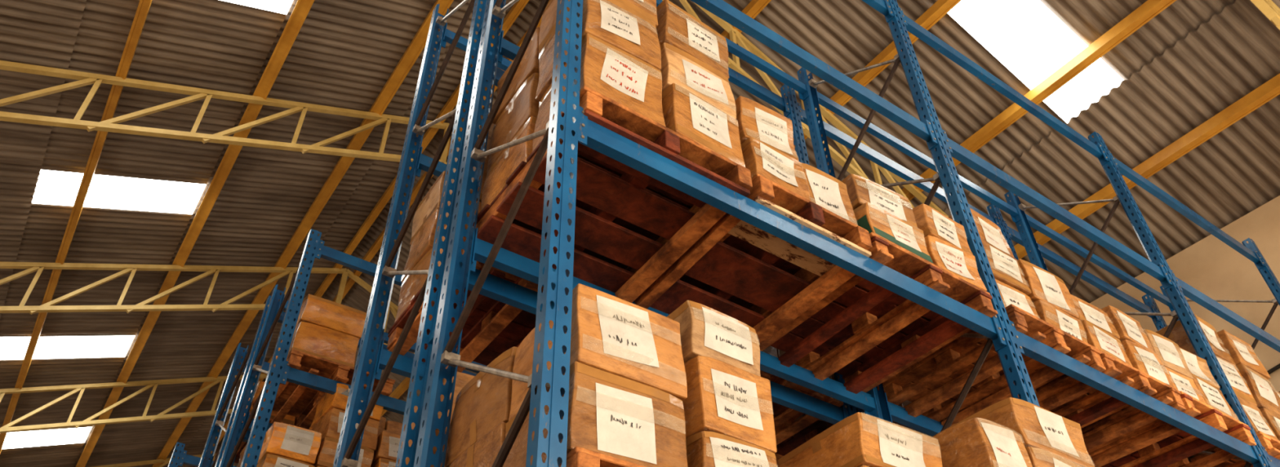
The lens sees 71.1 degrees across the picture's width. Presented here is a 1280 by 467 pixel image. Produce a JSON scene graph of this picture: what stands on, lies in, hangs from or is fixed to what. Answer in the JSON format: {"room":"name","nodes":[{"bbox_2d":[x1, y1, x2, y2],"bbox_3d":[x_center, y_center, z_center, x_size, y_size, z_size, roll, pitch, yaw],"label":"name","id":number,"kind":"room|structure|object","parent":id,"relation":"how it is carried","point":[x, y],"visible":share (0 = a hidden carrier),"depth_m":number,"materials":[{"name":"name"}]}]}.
{"room":"warehouse","nodes":[
{"label":"warehouse","id":0,"kind":"room"},
{"bbox_2d":[0,0,1279,466],"bbox_3d":[-3.089,-0.186,12.363,14.860,3.114,29.500,24,-47,-26],"label":"ceiling","id":1,"kind":"structure","parent":0,"point":[1193,60],"depth_m":10.96,"materials":[{"name":"grey metal"}]},
{"bbox_2d":[1,426,91,448],"bbox_3d":[-11.544,3.865,16.917,1.830,0.752,0.758,24,-47,-26],"label":"window","id":2,"kind":"structure","parent":1,"relation":"attached to","point":[70,435],"depth_m":17.12,"materials":[{"name":"white glass"}]},
{"bbox_2d":[0,335,134,359],"bbox_3d":[-9.449,1.862,14.663,1.830,0.752,0.780,24,-47,-26],"label":"window","id":3,"kind":"structure","parent":1,"relation":"attached to","point":[86,346],"depth_m":14.72,"materials":[{"name":"white"}]},
{"bbox_2d":[31,169,206,213],"bbox_3d":[-6.933,-0.543,11.956,1.830,0.752,0.758,24,-47,-26],"label":"window","id":4,"kind":"structure","parent":1,"relation":"attached to","point":[53,187],"depth_m":11.96,"materials":[{"name":"white glass"}]},
{"bbox_2d":[220,0,293,14],"bbox_3d":[-4.560,-2.812,9.402,1.830,0.752,0.845,24,-47,-26],"label":"window","id":5,"kind":"structure","parent":1,"relation":"attached to","point":[282,6],"depth_m":10.10,"materials":[{"name":"white"}]},
{"bbox_2d":[332,0,550,302],"bbox_3d":[-2.967,-1.111,13.297,0.097,0.135,29.500,24,-47,-26],"label":"roof beam","id":6,"kind":"structure","parent":1,"relation":"attached to","point":[377,244],"depth_m":14.55,"materials":[{"name":"metal"}]},
{"bbox_2d":[793,0,961,147],"bbox_3d":[-0.347,1.018,13.841,0.122,0.135,29.500,24,-47,-26],"label":"beam","id":7,"kind":"structure","parent":1,"relation":"attached to","point":[940,8],"depth_m":10.31,"materials":[{"name":"metal"}]},
{"bbox_2d":[947,0,1123,123],"bbox_3d":[4.351,-2.103,9.942,1.930,0.794,0.737,24,-47,-26],"label":"window","id":8,"kind":"structure","parent":1,"relation":"attached to","point":[1030,41],"depth_m":9.96,"materials":[{"name":"white"}]},
{"bbox_2d":[901,0,1176,200],"bbox_3d":[0.806,1.955,14.080,0.122,0.135,29.500,24,-47,-26],"label":"beam","id":9,"kind":"structure","parent":1,"relation":"attached to","point":[1149,9],"depth_m":9.85,"materials":[{"name":"metal"}]},
{"bbox_2d":[1010,73,1279,258],"bbox_3d":[1.976,2.905,14.323,0.122,0.135,29.500,24,-47,-26],"label":"beam","id":10,"kind":"structure","parent":1,"relation":"attached to","point":[1269,90],"depth_m":9.94,"materials":[{"name":"metal"}]},
{"bbox_2d":[1089,195,1279,391],"bbox_3d":[3.086,6.803,11.891,0.200,8.324,29.500,24,-47,-26],"label":"wall","id":11,"kind":"structure","parent":0,"point":[1211,266],"depth_m":10.13,"materials":[{"name":"beige paint"}]},
{"bbox_3d":[-2.887,7.367,5.838,14.960,0.200,29.900,24,-47,-26],"label":"floor","id":12,"kind":"structure","parent":0,"visible":0},
{"bbox_2d":[0,373,267,432],"bbox_3d":[-7.144,7.013,14.020,14.520,11.203,0.080,24,-47,-26],"label":"roof truss","id":13,"kind":"object","parent":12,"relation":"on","point":[162,415],"visible":0.59,"depth_m":15.64,"materials":[{"name":"yellow metal"}]},
{"bbox_2d":[0,60,461,164],"bbox_3d":[-2.621,2.688,9.154,14.520,11.203,0.080,24,-47,-26],"label":"roof truss","id":14,"kind":"object","parent":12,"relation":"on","point":[111,125],"visible":0.38,"depth_m":10.37,"materials":[{"name":"yellow metal"}]},
{"bbox_2d":[0,262,478,373],"bbox_3d":[-4.882,4.851,11.587,14.520,11.203,0.080,24,-47,-26],"label":"roof truss","id":15,"kind":"object","parent":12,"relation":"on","point":[49,307],"visible":0.46,"depth_m":13.07,"materials":[{"name":"yellow metal"}]},
{"bbox_2d":[198,295,476,466],"bbox_3d":[-0.539,5.128,8.919,8.430,7.120,1.140,24,-47,-26],"label":"rack","id":16,"kind":"object","parent":12,"relation":"on","point":[218,422],"visible":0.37,"depth_m":9.00,"materials":[{"name":"blue metal"}]},
{"bbox_2d":[218,228,486,466],"bbox_3d":[0.163,4.457,8.164,8.430,7.120,1.140,24,-47,-26],"label":"rack","id":17,"kind":"object","parent":12,"relation":"on","point":[282,372],"visible":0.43,"depth_m":7.83,"materials":[{"name":"blue metal"}]},
{"bbox_2d":[252,348,395,429],"bbox_3d":[-2.828,1.469,7.970,0.946,0.150,1.084,24,-47,-26],"label":"wooden pallet","id":18,"kind":"object","parent":17,"relation":"on","point":[300,402],"visible":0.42,"depth_m":7.83,"materials":[{"name":"brown wood"}]},
{"bbox_2d":[287,321,359,367],"bbox_3d":[-2.830,1.084,7.889,0.553,0.329,0.473,22,-46,-25],"label":"cardboard box","id":19,"kind":"object","parent":18,"relation":"on","point":[312,339],"visible":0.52,"depth_m":7.74,"materials":[{"name":"brown cardboard"}]},
{"bbox_2d":[288,293,366,339],"bbox_3d":[-2.823,0.852,8.087,0.567,0.279,0.486,23,-46,-26],"label":"cardboard box","id":20,"kind":"object","parent":19,"relation":"on","point":[314,309],"visible":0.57,"depth_m":7.93,"materials":[{"name":"brown cardboard"}]},
{"bbox_3d":[-2.827,2.556,7.041,0.884,0.149,1.100,24,-47,-26],"label":"wooden pallet","id":21,"kind":"object","parent":17,"relation":"on","visible":0},
{"bbox_3d":[-2.858,2.166,6.909,0.405,0.271,0.512,25,-48,-28],"label":"cardboard box","id":22,"kind":"object","parent":21,"relation":"on","visible":0},
{"bbox_2d":[256,453,315,466],"bbox_3d":[-2.860,1.974,7.072,0.396,0.230,0.512,24,-47,-27],"label":"cardboard box","id":23,"kind":"object","parent":22,"relation":"on","point":[268,460],"visible":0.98,"depth_m":6.94,"materials":[{"name":"cardboard"}]},
{"bbox_2d":[257,422,321,465],"bbox_3d":[-2.862,1.777,7.228,0.392,0.272,0.523,24,-47,-26],"label":"cardboard box","id":24,"kind":"object","parent":23,"relation":"on","point":[282,439],"visible":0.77,"depth_m":7.07,"materials":[{"name":"cardboard"}]},
{"bbox_3d":[-2.515,2.330,7.111,0.445,0.274,0.490,23,-47,-26],"label":"cardboard box","id":25,"kind":"object","parent":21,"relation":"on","visible":0},
{"bbox_3d":[-2.512,2.128,7.277,0.447,0.246,0.481,23,-46,-26],"label":"cardboard box","id":26,"kind":"object","parent":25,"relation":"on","visible":0},
{"bbox_2d":[312,436,373,466],"bbox_3d":[-2.517,1.940,7.442,0.446,0.253,0.485,24,-47,-26],"label":"cardboard box","id":27,"kind":"object","parent":26,"relation":"on","point":[326,455],"visible":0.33,"depth_m":7.27,"materials":[{"name":"cardboard"}]},
{"bbox_2d":[311,408,379,450],"bbox_3d":[-2.528,1.749,7.624,0.443,0.272,0.490,25,-48,-28],"label":"cardboard box","id":28,"kind":"object","parent":27,"relation":"on","point":[330,425],"visible":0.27,"depth_m":7.48,"materials":[{"name":"cardboard"}]},
{"bbox_2d":[310,382,383,428],"bbox_3d":[-2.533,1.549,7.778,0.449,0.232,0.493,26,-48,-28],"label":"cardboard box","id":29,"kind":"object","parent":28,"relation":"on","point":[337,400],"visible":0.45,"depth_m":7.61,"materials":[{"name":"cardboard"}]},
{"bbox_3d":[-2.087,2.874,7.431,0.887,0.149,1.120,24,-47,-26],"label":"wooden pallet","id":30,"kind":"object","parent":17,"relation":"on","visible":0},
{"bbox_3d":[-2.127,2.507,7.294,0.392,0.230,0.484,22,-46,-25],"label":"cardboard box","id":31,"kind":"object","parent":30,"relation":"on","visible":0},
{"bbox_3d":[-2.145,2.341,7.448,0.401,0.221,0.483,23,-47,-26],"label":"cardboard box","id":32,"kind":"object","parent":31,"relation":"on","visible":0},
{"bbox_2d":[370,457,399,466],"bbox_3d":[-2.144,2.155,7.607,0.397,0.266,0.484,25,-47,-27],"label":"cardboard box","id":33,"kind":"object","parent":32,"relation":"on","point":[380,462],"visible":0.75,"depth_m":7.47,"materials":[{"name":"cardboard"}]},
{"bbox_2d":[371,431,402,464],"bbox_3d":[-2.150,1.959,7.767,0.394,0.239,0.482,23,-46,-26],"label":"cardboard box","id":34,"kind":"object","parent":33,"relation":"on","point":[388,443],"visible":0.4,"depth_m":7.58,"materials":[{"name":"cardboard"}]},
{"bbox_2d":[333,0,1167,466],"bbox_3d":[2.172,2.350,6.154,8.430,7.600,1.060,24,-47,-26],"label":"rack","id":35,"kind":"object","parent":12,"relation":"on","point":[495,287],"visible":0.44,"depth_m":5.33,"materials":[{"name":"blue metal"}]},
{"bbox_2d":[386,237,543,372],"bbox_3d":[-0.817,0.498,4.996,0.878,0.150,0.990,23,-47,-26],"label":"wooden pallet","id":36,"kind":"object","parent":35,"relation":"on","point":[492,326],"visible":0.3,"depth_m":5.02,"materials":[{"name":"brown wood"}]},
{"bbox_2d":[394,248,434,322],"bbox_3d":[-1.112,0.384,5.214,0.466,0.322,0.427,25,-47,-27],"label":"cardboard box","id":37,"kind":"object","parent":36,"relation":"on","point":[411,284],"visible":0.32,"depth_m":5.13,"materials":[{"name":"brown cardboard"}]},
{"bbox_2d":[400,208,439,282],"bbox_3d":[-1.123,0.145,5.407,0.463,0.292,0.435,23,-46,-25],"label":"cardboard box","id":38,"kind":"object","parent":37,"relation":"on","point":[422,243],"visible":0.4,"depth_m":5.27,"materials":[{"name":"brown cardboard"}]},
{"bbox_2d":[409,170,448,244],"bbox_3d":[-1.127,-0.080,5.608,0.466,0.310,0.423,23,-46,-26],"label":"cardboard box","id":39,"kind":"object","parent":38,"relation":"on","point":[431,202],"visible":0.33,"depth_m":5.50,"materials":[{"name":"brown cardboard"}]},
{"bbox_2d":[760,369,843,444],"bbox_3d":[0.652,1.139,5.783,0.888,0.150,1.001,24,-47,-26],"label":"wooden pallet","id":40,"kind":"object","parent":35,"relation":"on","point":[785,426],"visible":0.17,"depth_m":5.75,"materials":[{"name":"brown wood"}]},
{"bbox_2d":[774,408,932,466],"bbox_3d":[1.501,1.509,6.238,0.867,0.150,1.009,24,-47,-26],"label":"wooden pallet","id":41,"kind":"object","parent":35,"relation":"on","point":[789,444],"visible":0.09,"depth_m":6.16,"materials":[{"name":"brown wood"}]},
{"bbox_2d":[662,0,948,217],"bbox_3d":[-0.359,0.526,6.720,14.520,11.203,0.080,24,-47,-26],"label":"roof truss","id":42,"kind":"object","parent":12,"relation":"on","point":[735,36],"visible":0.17,"depth_m":10.66,"materials":[{"name":"yellow metal"}]},
{"bbox_2d":[413,0,1279,466],"bbox_3d":[2.831,1.720,5.445,8.430,7.600,1.070,24,-47,-26],"label":"rack","id":43,"kind":"object","parent":12,"relation":"on","point":[546,387],"visible":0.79,"depth_m":4.99,"materials":[{"name":"blue metal"}]},
{"bbox_2d":[559,445,646,466],"bbox_3d":[-0.122,1.149,3.201,0.933,0.150,1.077,23,-47,-26],"label":"wooden pallet","id":44,"kind":"object","parent":43,"relation":"on","point":[579,456],"visible":0.83,"depth_m":2.73,"materials":[{"name":"brown wood"}]},
{"bbox_2d":[448,422,506,466],"bbox_3d":[-0.456,1.020,3.414,0.460,0.339,0.479,25,-47,-28],"label":"cardboard box","id":45,"kind":"object","parent":44,"relation":"on","point":[482,453],"visible":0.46,"depth_m":3.31,"materials":[{"name":"brown cardboard"}]},
{"bbox_2d":[445,346,517,466],"bbox_3d":[-0.469,0.765,3.639,0.471,0.339,0.489,26,-48,-28],"label":"cardboard box","id":46,"kind":"object","parent":45,"relation":"on","point":[484,402],"visible":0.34,"depth_m":3.49,"materials":[{"name":"brown cardboard"}]},
{"bbox_2d":[502,360,688,466],"bbox_3d":[-0.158,0.745,3.089,0.464,0.319,0.509,23,-46,-25],"label":"cardboard box","id":47,"kind":"object","parent":44,"relation":"on","point":[610,414],"visible":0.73,"depth_m":2.93,"materials":[{"name":"cardboard"}]},
{"bbox_2d":[508,283,687,420],"bbox_3d":[-0.157,0.506,3.309,0.471,0.329,0.525,24,-47,-26],"label":"cardboard box","id":48,"kind":"object","parent":47,"relation":"on","point":[611,334],"visible":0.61,"depth_m":3.15,"materials":[{"name":"cardboard"}]},
{"bbox_2d":[685,431,777,466],"bbox_3d":[0.218,0.939,3.249,0.356,0.219,0.513,24,-47,-26],"label":"cardboard box","id":49,"kind":"object","parent":44,"relation":"on","point":[704,448],"visible":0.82,"depth_m":3.10,"materials":[{"name":"cardboard"}]},
{"bbox_2d":[682,355,777,453],"bbox_3d":[0.213,0.742,3.426,0.363,0.309,0.514,25,-48,-28],"label":"cardboard box","id":50,"kind":"object","parent":49,"relation":"on","point":[723,397],"visible":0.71,"depth_m":3.26,"materials":[{"name":"cardboard"}]},
{"bbox_2d":[666,300,760,376],"bbox_3d":[0.190,0.538,3.618,0.364,0.249,0.509,25,-48,-28],"label":"cardboard box","id":51,"kind":"object","parent":50,"relation":"on","point":[704,331],"visible":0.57,"depth_m":3.46,"materials":[{"name":"cardboard"}]},
{"bbox_2d":[472,85,752,293],"bbox_3d":[-0.157,-0.122,4.298,0.931,0.150,1.078,24,-47,-26],"label":"wooden pallet","id":52,"kind":"object","parent":43,"relation":"on","point":[620,222],"visible":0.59,"depth_m":4.19,"materials":[{"name":"brown wood"}]},
{"bbox_2d":[481,115,537,209],"bbox_3d":[-0.492,-0.249,4.506,0.436,0.329,0.484,23,-47,-26],"label":"cardboard box","id":53,"kind":"object","parent":52,"relation":"on","point":[497,175],"visible":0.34,"depth_m":4.42,"materials":[{"name":"brown cardboard"}]},
{"bbox_2d":[486,72,539,172],"bbox_3d":[-0.500,-0.511,4.730,0.428,0.359,0.487,23,-46,-25],"label":"cardboard box","id":54,"kind":"object","parent":53,"relation":"on","point":[523,104],"visible":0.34,"depth_m":4.61,"materials":[{"name":"brown cardboard"}]},
{"bbox_2d":[492,26,539,124],"bbox_3d":[-0.503,-0.780,4.955,0.444,0.339,0.486,24,-47,-26],"label":"cardboard box","id":55,"kind":"object","parent":54,"relation":"on","point":[529,64],"visible":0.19,"depth_m":4.82,"materials":[{"name":"brown cardboard"}]},
{"bbox_2d":[532,33,665,175],"bbox_3d":[-0.195,-0.561,4.208,0.434,0.399,0.505,22,-46,-25],"label":"cardboard box","id":56,"kind":"object","parent":52,"relation":"on","point":[608,70],"visible":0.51,"depth_m":4.07,"materials":[{"name":"cardboard"}]},
{"bbox_2d":[535,0,661,101],"bbox_3d":[-0.205,-0.863,4.454,0.443,0.379,0.524,22,-46,-25],"label":"cardboard box","id":57,"kind":"object","parent":56,"relation":"on","point":[612,22],"visible":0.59,"depth_m":4.29,"materials":[{"name":"cardboard"}]},
{"bbox_2d":[538,0,657,53],"bbox_3d":[-0.220,-1.136,4.705,0.438,0.359,0.515,23,-47,-26],"label":"cardboard box","id":58,"kind":"object","parent":57,"relation":"on","point":[647,8],"visible":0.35,"depth_m":4.61,"materials":[{"name":"cardboard"}]},
{"bbox_2d":[647,83,745,207],"bbox_3d":[0.180,-0.384,4.394,0.434,0.359,0.500,26,-48,-28],"label":"cardboard box","id":59,"kind":"object","parent":52,"relation":"on","point":[686,113],"visible":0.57,"depth_m":4.24,"materials":[{"name":"cardboard"}]},
{"bbox_2d":[660,42,736,119],"bbox_3d":[0.171,-0.636,4.637,0.443,0.339,0.504,23,-47,-26],"label":"cardboard box","id":60,"kind":"object","parent":59,"relation":"on","point":[678,67],"visible":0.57,"depth_m":4.48,"materials":[{"name":"cardboard"}]},
{"bbox_2d":[656,0,728,79],"bbox_3d":[0.158,-0.900,4.859,0.441,0.349,0.514,26,-48,-28],"label":"cardboard box","id":61,"kind":"object","parent":60,"relation":"on","point":[677,28],"visible":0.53,"depth_m":4.69,"materials":[{"name":"cardboard"}]},
{"bbox_2d":[615,203,741,308],"bbox_3d":[0.186,0.114,4.426,0.182,0.050,0.890,22,-46,-25],"label":"wooden plank","id":62,"kind":"object","parent":43,"relation":"attached to","point":[709,224],"visible":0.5,"depth_m":4.39,"materials":[{"name":"brown wood"}]},
{"bbox_2d":[649,173,872,327],"bbox_3d":[0.553,0.189,4.680,0.773,0.150,1.079,24,-47,-26],"label":"wooden pallet","id":63,"kind":"object","parent":43,"relation":"on","point":[751,272],"visible":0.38,"depth_m":4.56,"materials":[{"name":"brown wood"}]},
{"bbox_2d":[741,137,809,199],"bbox_3d":[0.555,-0.191,4.567,0.356,0.279,0.505,24,-47,-26],"label":"cardboard box","id":64,"kind":"object","parent":63,"relation":"on","point":[761,158],"visible":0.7,"depth_m":4.41,"materials":[{"name":"cardboard"}]},
{"bbox_2d":[734,96,798,160],"bbox_3d":[0.535,-0.410,4.773,0.360,0.319,0.514,22,-46,-25],"label":"cardboard box","id":65,"kind":"object","parent":64,"relation":"on","point":[755,120],"visible":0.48,"depth_m":4.61,"materials":[{"name":"cardboard"}]},
{"bbox_2d":[801,162,857,224],"bbox_3d":[0.837,-0.067,4.758,0.340,0.329,0.513,23,-46,-26],"label":"cardboard box","id":66,"kind":"object","parent":63,"relation":"on","point":[828,192],"visible":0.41,"depth_m":4.64,"materials":[{"name":"cardboard"}]},
{"bbox_2d":[759,231,997,392],"bbox_3d":[1.278,0.503,5.066,0.967,0.150,1.089,24,-47,-26],"label":"wooden pallet","id":67,"kind":"object","parent":43,"relation":"on","point":[884,251],"visible":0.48,"depth_m":5.01,"materials":[{"name":"brown wood"}]},
{"bbox_2d":[853,202,933,291],"bbox_3d":[1.240,0.129,4.928,0.476,0.239,0.512,24,-47,-27],"label":"cardboard box","id":68,"kind":"object","parent":67,"relation":"on","point":[873,219],"visible":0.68,"depth_m":4.76,"materials":[{"name":"cardboard"}]},
{"bbox_2d":[841,173,917,227],"bbox_3d":[1.223,-0.048,5.090,0.441,0.239,0.507,21,-46,-24],"label":"cardboard box","id":69,"kind":"object","parent":68,"relation":"on","point":[861,190],"visible":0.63,"depth_m":4.92,"materials":[{"name":"cardboard"}]},
{"bbox_2d":[896,235,986,320],"bbox_3d":[1.637,0.293,5.146,0.395,0.259,0.506,22,-46,-25],"label":"cardboard box","id":70,"kind":"object","parent":67,"relation":"on","point":[944,255],"visible":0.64,"depth_m":5.00,"materials":[{"name":"cardboard"}]},
{"bbox_2d":[911,203,973,254],"bbox_3d":[1.625,0.106,5.320,0.414,0.249,0.510,25,-48,-28],"label":"cardboard box","id":71,"kind":"object","parent":70,"relation":"on","point":[931,221],"visible":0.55,"depth_m":5.15,"materials":[{"name":"cardboard"}]},
{"bbox_2d":[876,303,1106,421],"bbox_3d":[2.148,0.889,5.540,0.871,0.150,1.060,24,-47,-26],"label":"wooden pallet","id":72,"kind":"object","parent":43,"relation":"on","point":[957,357],"visible":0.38,"depth_m":5.42,"materials":[{"name":"brown wood"}]},
{"bbox_2d":[979,279,1039,343],"bbox_3d":[2.103,0.523,5.419,0.389,0.248,0.459,22,-46,-25],"label":"cardboard box","id":73,"kind":"object","parent":72,"relation":"on","point":[1010,295],"visible":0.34,"depth_m":5.31,"materials":[{"name":"cardboard"}]},
{"bbox_2d":[981,240,1031,295],"bbox_3d":[2.103,0.321,5.577,0.383,0.263,0.456,23,-46,-25],"label":"cardboard box","id":74,"kind":"object","parent":73,"relation":"on","point":[1006,268],"visible":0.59,"depth_m":5.42,"materials":[{"name":"cardboard"}]},
{"bbox_2d":[948,208,1014,257],"bbox_3d":[2.077,0.115,5.773,0.387,0.305,0.460,25,-48,-28],"label":"cardboard box","id":75,"kind":"object","parent":74,"relation":"on","point":[989,232],"visible":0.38,"depth_m":5.66,"materials":[{"name":"cardboard"}]},
{"bbox_2d":[1032,299,1088,370],"bbox_3d":[2.460,0.677,5.594,0.439,0.231,0.474,24,-47,-27],"label":"cardboard box","id":76,"kind":"object","parent":72,"relation":"on","point":[1046,312],"visible":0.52,"depth_m":5.45,"materials":[{"name":"cardboard"}]},
{"bbox_2d":[1017,258,1079,318],"bbox_3d":[2.449,0.466,5.761,0.440,0.304,0.474,22,-46,-25],"label":"cardboard box","id":77,"kind":"object","parent":76,"relation":"on","point":[1044,286],"visible":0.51,"depth_m":5.60,"materials":[{"name":"cardboard"}]},
{"bbox_2d":[1035,350,1186,453],"bbox_3d":[2.871,1.199,5.921,0.862,0.150,1.079,24,-47,-26],"label":"wooden pallet","id":78,"kind":"object","parent":43,"relation":"on","point":[1117,369],"visible":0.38,"depth_m":5.74,"materials":[{"name":"brown wood"}]},
{"bbox_2d":[1080,320,1132,394],"bbox_3d":[2.847,0.834,5.813,0.444,0.264,0.478,25,-47,-27],"label":"cardboard box","id":79,"kind":"object","parent":78,"relation":"on","point":[1096,337],"visible":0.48,"depth_m":5.66,"materials":[{"name":"cardboard"}]},
{"bbox_2d":[1070,293,1119,338],"bbox_3d":[2.835,0.661,5.984,0.437,0.219,0.473,22,-46,-25],"label":"cardboard box","id":80,"kind":"object","parent":79,"relation":"on","point":[1086,311],"visible":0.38,"depth_m":5.86,"materials":[{"name":"cardboard"}]},
{"bbox_2d":[1120,339,1173,409],"bbox_3d":[3.209,0.976,6.005,0.380,0.285,0.498,22,-46,-25],"label":"cardboard box","id":81,"kind":"object","parent":78,"relation":"on","point":[1147,361],"visible":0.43,"depth_m":5.83,"materials":[{"name":"cardboard"}]},
{"bbox_2d":[1100,305,1154,351],"bbox_3d":[3.184,0.768,6.187,0.384,0.267,0.487,25,-48,-28],"label":"cardboard box","id":82,"kind":"object","parent":81,"relation":"on","point":[1127,327],"visible":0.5,"depth_m":6.02,"materials":[{"name":"cardboard"}]},
{"bbox_2d":[1088,391,1256,466],"bbox_3d":[3.587,1.516,6.310,0.863,0.150,1.072,24,-47,-26],"label":"wooden pallet","id":83,"kind":"object","parent":43,"relation":"on","point":[1196,408],"visible":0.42,"depth_m":6.14,"materials":[{"name":"brown wood"}]},
{"bbox_2d":[1164,366,1205,403],"bbox_3d":[3.544,1.155,6.179,0.407,0.229,0.478,22,-46,-25],"label":"cardboard box","id":84,"kind":"object","parent":83,"relation":"on","point":[1186,384],"visible":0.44,"depth_m":6.05,"materials":[{"name":"cardboard"}]},
{"bbox_2d":[1142,328,1193,378],"bbox_3d":[3.541,0.952,6.349,0.400,0.298,0.483,22,-46,-25],"label":"cardboard box","id":85,"kind":"object","parent":84,"relation":"on","point":[1169,352],"visible":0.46,"depth_m":6.19,"materials":[{"name":"cardboard"}]},
{"bbox_2d":[1178,373,1238,438],"bbox_3d":[3.896,1.274,6.390,0.448,0.309,0.476,23,-47,-26],"label":"cardboard box","id":86,"kind":"object","parent":83,"relation":"on","point":[1213,396],"visible":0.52,"depth_m":6.24,"materials":[{"name":"cardboard"}]},
{"bbox_2d":[1179,347,1219,388],"bbox_3d":[3.880,1.077,6.589,0.432,0.248,0.474,22,-46,-25],"label":"cardboard box","id":87,"kind":"object","parent":86,"relation":"on","point":[1197,366],"visible":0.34,"depth_m":6.48,"materials":[{"name":"cardboard"}]},
{"bbox_2d":[1189,431,1279,466],"bbox_3d":[4.408,1.874,6.750,0.860,0.150,1.077,24,-47,-26],"label":"wooden pallet","id":88,"kind":"object","parent":43,"relation":"on","point":[1272,445],"visible":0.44,"depth_m":6.36,"materials":[{"name":"brown wood"}]},
{"bbox_2d":[1193,395,1278,462],"bbox_3d":[4.353,1.474,6.644,0.370,0.321,0.479,24,-47,-26],"label":"cardboard box","id":89,"kind":"object","parent":88,"relation":"on","point":[1253,413],"visible":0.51,"depth_m":6.52,"materials":[{"name":"cardboard"}]},
{"bbox_2d":[1215,355,1257,405],"bbox_3d":[4.338,1.216,6.870,0.359,0.363,0.483,22,-46,-25],"label":"cardboard box","id":90,"kind":"object","parent":89,"relation":"on","point":[1237,381],"visible":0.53,"depth_m":6.71,"materials":[{"name":"cardboard"}]},
{"bbox_2d":[1155,313,1235,364],"bbox_3d":[4.338,0.946,7.114,0.368,0.364,0.477,24,-47,-27],"label":"cardboard box","id":91,"kind":"object","parent":90,"relation":"on","point":[1178,335],"visible":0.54,"depth_m":7.02,"materials":[{"name":"cardboard"}]},
{"bbox_2d":[1259,407,1279,440],"bbox_3d":[4.710,1.622,6.834,0.461,0.331,0.499,24,-47,-27],"label":"cardboard box","id":92,"kind":"object","parent":88,"relation":"on","point":[1273,418],"visible":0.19,"depth_m":6.66,"materials":[{"name":"cardboard"}]},
{"bbox_2d":[1235,363,1279,414],"bbox_3d":[4.701,1.347,7.057,0.454,0.375,0.500,24,-47,-26],"label":"cardboard box","id":93,"kind":"object","parent":92,"relation":"on","point":[1262,389],"visible":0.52,"depth_m":6.88,"materials":[{"name":"cardboard"}]},
{"bbox_2d":[1216,329,1271,378],"bbox_3d":[4.701,1.085,7.287,0.461,0.320,0.492,23,-46,-25],"label":"cardboard box","id":94,"kind":"object","parent":93,"relation":"on","point":[1241,352],"visible":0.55,"depth_m":7.12,"materials":[{"name":"cardboard"}]},
{"bbox_3d":[0.749,1.439,3.563,0.641,0.150,1.111,24,-47,-26],"label":"wooden pallet","id":95,"kind":"object","parent":43,"relation":"on","visible":0},
{"bbox_3d":[0.906,1.172,3.555,0.476,0.239,0.513,22,-46,-25],"label":"cardboard box","id":96,"kind":"object","parent":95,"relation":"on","visible":0},
{"bbox_2d":[777,412,942,466],"bbox_3d":[0.909,0.989,3.695,0.472,0.219,0.506,22,-46,-25],"label":"cardboard box","id":97,"kind":"object","parent":96,"relation":"on","point":[860,438],"visible":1,"depth_m":3.56,"materials":[{"name":"cardboard"}]},
{"bbox_3d":[1.466,1.643,3.821,0.907,0.150,1.109,24,-47,-26],"label":"wooden pallet","id":98,"kind":"object","parent":43,"relation":"on","visible":0},
{"bbox_3d":[1.376,1.244,3.676,0.305,0.269,0.493,26,-48,-28],"label":"cardboard box","id":99,"kind":"object","parent":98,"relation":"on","visible":0},
{"bbox_2d":[931,417,1032,466],"bbox_3d":[1.379,1.031,3.842,0.311,0.269,0.503,24,-47,-26],"label":"cardboard box","id":100,"kind":"object","parent":99,"relation":"on","point":[974,442],"visible":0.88,"depth_m":3.72,"materials":[{"name":"cardboard"}]},
{"bbox_3d":[1.737,1.396,3.855,0.517,0.259,0.493,23,-46,-26],"label":"cardboard box","id":101,"kind":"object","parent":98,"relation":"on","visible":0},
{"bbox_2d":[1025,446,1083,466],"bbox_3d":[1.731,1.210,4.022,0.524,0.239,0.506,25,-47,-27],"label":"cardboard box","id":102,"kind":"object","parent":101,"relation":"on","point":[1039,457],"visible":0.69,"depth_m":3.85,"materials":[{"name":"cardboard"}]},
{"bbox_2d":[936,396,1094,466],"bbox_3d":[1.724,1.031,4.190,0.528,0.249,0.509,24,-47,-26],"label":"cardboard box","id":103,"kind":"object","parent":102,"relation":"on","point":[1038,427],"visible":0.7,"depth_m":4.03,"materials":[{"name":"cardboard"}]},
{"bbox_2d":[1249,0,1279,30],"bbox_3d":[1.903,-1.636,4.287,14.520,11.203,0.080,24,-47,-26],"label":"roof truss","id":104,"kind":"object","parent":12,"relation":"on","point":[1268,8],"visible":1,"depth_m":8.25,"materials":[{"name":"yellow metal"}]},
{"bbox_2d":[0,0,152,453],"bbox_3d":[-6.234,-1.414,10.530,0.097,0.135,29.500,24,-47,-26],"label":"roof beam","id":105,"kind":"structure","parent":104,"relation":"attached to","point":[144,6],"depth_m":11.42,"materials":[{"name":"metal"}]},
{"bbox_2d":[75,0,314,466],"bbox_3d":[-5.096,-1.347,11.529,0.152,0.135,29.500,24,-47,-26],"label":"roof beam","id":106,"kind":"structure","parent":104,"relation":"attached to","point":[300,13],"depth_m":12.38,"materials":[{"name":"metal"}]},
{"bbox_2d":[151,0,453,466],"bbox_3d":[-3.954,-1.281,12.531,0.152,0.135,29.500,24,-47,-26],"label":"roof beam","id":107,"kind":"structure","parent":104,"relation":"attached to","point":[418,43],"depth_m":13.40,"materials":[{"name":"metal"}]},
{"bbox_2d":[195,0,528,466],"bbox_3d":[-3.239,-1.239,13.159,0.097,0.135,29.500,24,-47,-26],"label":"roof beam","id":108,"kind":"structure","parent":104,"relation":"attached to","point":[518,6],"depth_m":13.78,"materials":[{"name":"metal"}]},
{"bbox_2d":[381,0,771,416],"bbox_3d":[-1.508,0.075,13.600,0.122,0.135,29.500,24,-47,-26],"label":"beam","id":109,"kind":"structure","parent":104,"relation":"attached to","point":[754,7],"depth_m":10.63,"materials":[{"name":"metal"}]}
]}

